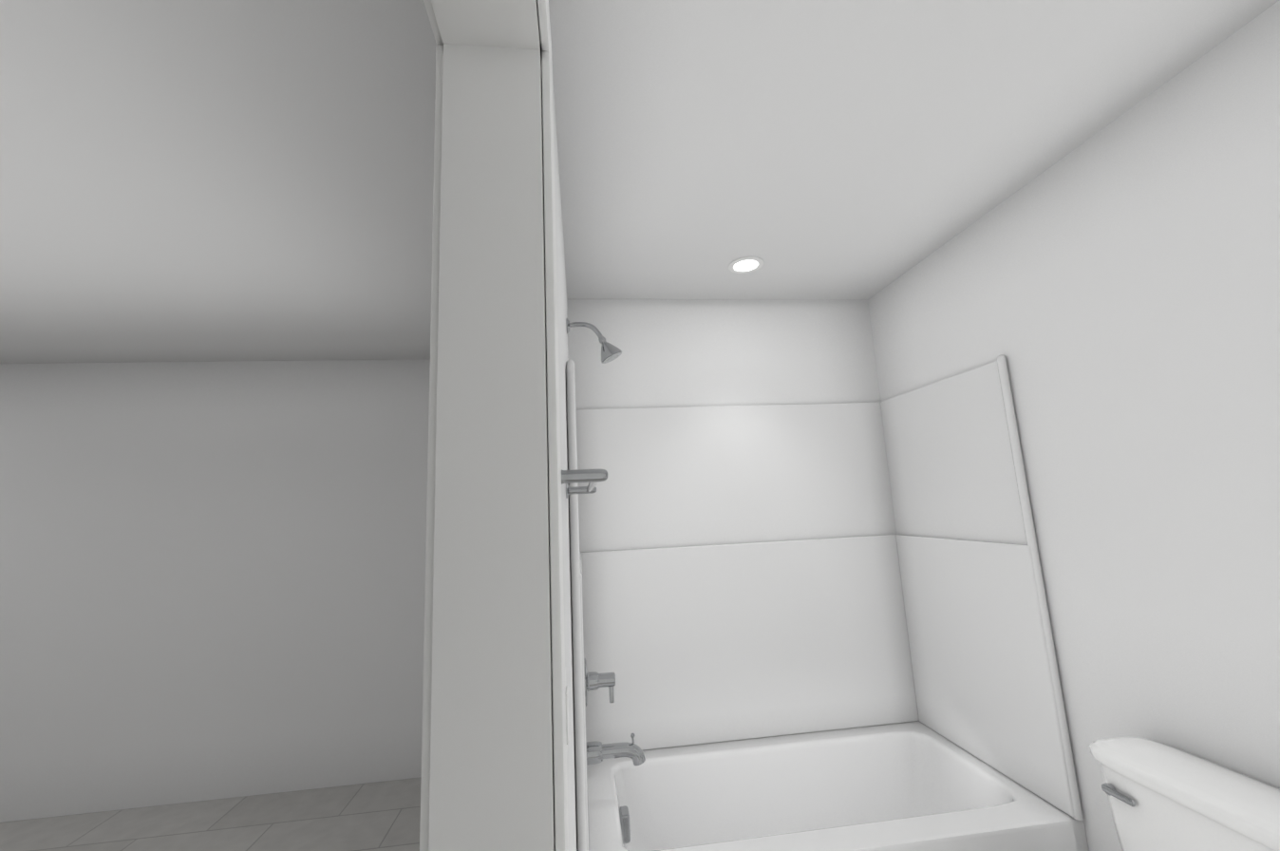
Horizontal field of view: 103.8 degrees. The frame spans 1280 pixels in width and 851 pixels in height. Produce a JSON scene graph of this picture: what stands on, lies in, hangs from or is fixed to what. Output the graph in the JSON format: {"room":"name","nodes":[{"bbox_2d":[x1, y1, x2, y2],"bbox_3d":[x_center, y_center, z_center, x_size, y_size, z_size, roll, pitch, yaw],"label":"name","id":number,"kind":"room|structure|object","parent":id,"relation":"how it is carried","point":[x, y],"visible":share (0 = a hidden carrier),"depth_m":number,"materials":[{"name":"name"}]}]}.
{"room":"bathroom","nodes":[
{"label":"bathroom","id":0,"kind":"room"},
{"bbox_2d":[0,777,420,850],"bbox_3d":[-1.769,1.653,0.320,6.750,0.100,5.300,-2,-9,-7],"label":"floor","id":1,"kind":"structure","parent":0,"point":[382,816],"depth_m":2.47,"materials":[{"name":"tile"}]},
{"bbox_2d":[565,355,1088,850],"bbox_3d":[0.525,0.776,1.879,1.526,1.914,0.758,-2,-9,-7],"label":"bathtub","id":2,"kind":"object","parent":1,"relation":"on","point":[811,627],"visible":0.98,"depth_m":2.13,"materials":[{"name":"plastic"}]},
{"bbox_2d":[584,657,615,706],"bbox_3d":[-0.141,0.906,1.784,0.106,0.156,0.156,-2,-9,-7],"label":"tub valve","id":3,"kind":"object","parent":2,"relation":"attached to","point":[594,680],"visible":1,"depth_m":1.76,"materials":[{"name":"silver metal"}]},
{"bbox_2d":[586,733,645,765],"bbox_3d":[-0.083,1.134,1.753,0.202,0.101,0.068,-2,-9,-7],"label":"tub spout","id":4,"kind":"object","parent":2,"relation":"attached to","point":[598,752],"visible":1,"depth_m":1.74,"materials":[{"name":"silver metal"}]},
{"bbox_2d":[1089,735,1279,850],"bbox_3d":[1.025,1.184,1.018,0.756,0.789,0.465,-2,-9,-7],"label":"toilet","id":5,"kind":"object","parent":1,"relation":"on","point":[1162,797],"visible":1,"depth_m":1.13,"materials":[{"name":"ceramic"}]},
{"bbox_2d":[0,358,430,822],"bbox_3d":[-2.837,0.831,2.893,4.900,2.440,0.120,-2,-9,-7],"label":"wall","id":6,"kind":"structure","parent":0,"point":[212,580],"depth_m":2.87,"materials":[{"name":"paint"}]},
{"bbox_2d":[536,0,577,850],"bbox_3d":[-0.266,0.484,1.490,0.120,2.440,3.335,-2,-9,-7],"label":"wall","id":7,"kind":"structure","parent":0,"point":[562,317],"depth_m":1.18,"materials":[{"name":"paint"}]},
{"bbox_2d":[419,0,568,850],"bbox_3d":[-0.106,0.420,0.167,0.144,2.130,0.843,-2,-9,-7],"label":"door frame","id":8,"kind":"structure","parent":7,"relation":"attached to","point":[486,781],"depth_m":0.56,"materials":[{"name":"white paint"}]},
{"bbox_2d":[564,666,568,752],"bbox_3d":[-0.110,0.426,0.740,0.009,0.116,0.072,-2,-9,-7],"label":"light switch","id":9,"kind":"object","parent":7,"relation":"attached to","point":[567,714],"visible":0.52,"depth_m":0.73,"materials":[{"name":"white plastic"}]},
{"bbox_2d":[561,468,607,498],"bbox_3d":[-0.118,0.120,1.015,0.077,0.040,0.600,-2,-9,-7],"label":"rail","id":10,"kind":"object","parent":7,"relation":"attached to","point":[592,478],"visible":0.73,"depth_m":0.73,"materials":[{"name":"silver metal"}]},
{"bbox_2d":[566,318,621,363],"bbox_3d":[-0.179,-0.336,1.987,0.215,0.183,0.094,-2,-9,-7],"label":"shower head","id":11,"kind":"object","parent":7,"relation":"attached to","point":[610,352],"visible":1,"depth_m":1.97},
{"bbox_2d":[0,0,1279,363],"bbox_3d":[-1.887,-0.852,0.724,6.750,0.100,5.300,-2,-9,-7],"label":"ceiling","id":12,"kind":"structure","parent":0,"point":[203,180],"depth_m":1.39,"materials":[{"name":"paint"}]},
{"bbox_2d":[728,256,763,273],"bbox_3d":[0.450,-0.680,2.134,0.148,0.006,0.148,-2,-9,-7],"label":"recessed light","id":13,"kind":"object","parent":12,"relation":"in","point":[745,264],"visible":1,"depth_m":2.13,"materials":[{"name":"white paint"}]},
{"bbox_2d":[567,299,881,409],"bbox_3d":[0.522,0.587,2.360,1.650,2.440,0.120,-2,-9,-7],"label":"wall","id":14,"kind":"structure","parent":0,"point":[696,352],"depth_m":2.44,"materials":[{"name":"paint"}]},
{"bbox_2d":[867,0,1279,850],"bbox_3d":[1.448,0.330,1.037,0.120,2.440,2.770,-2,-9,-7],"label":"wall","id":15,"kind":"structure","parent":0,"point":[1111,292],"depth_m":1.32,"materials":[{"name":"paint"}]}
]}

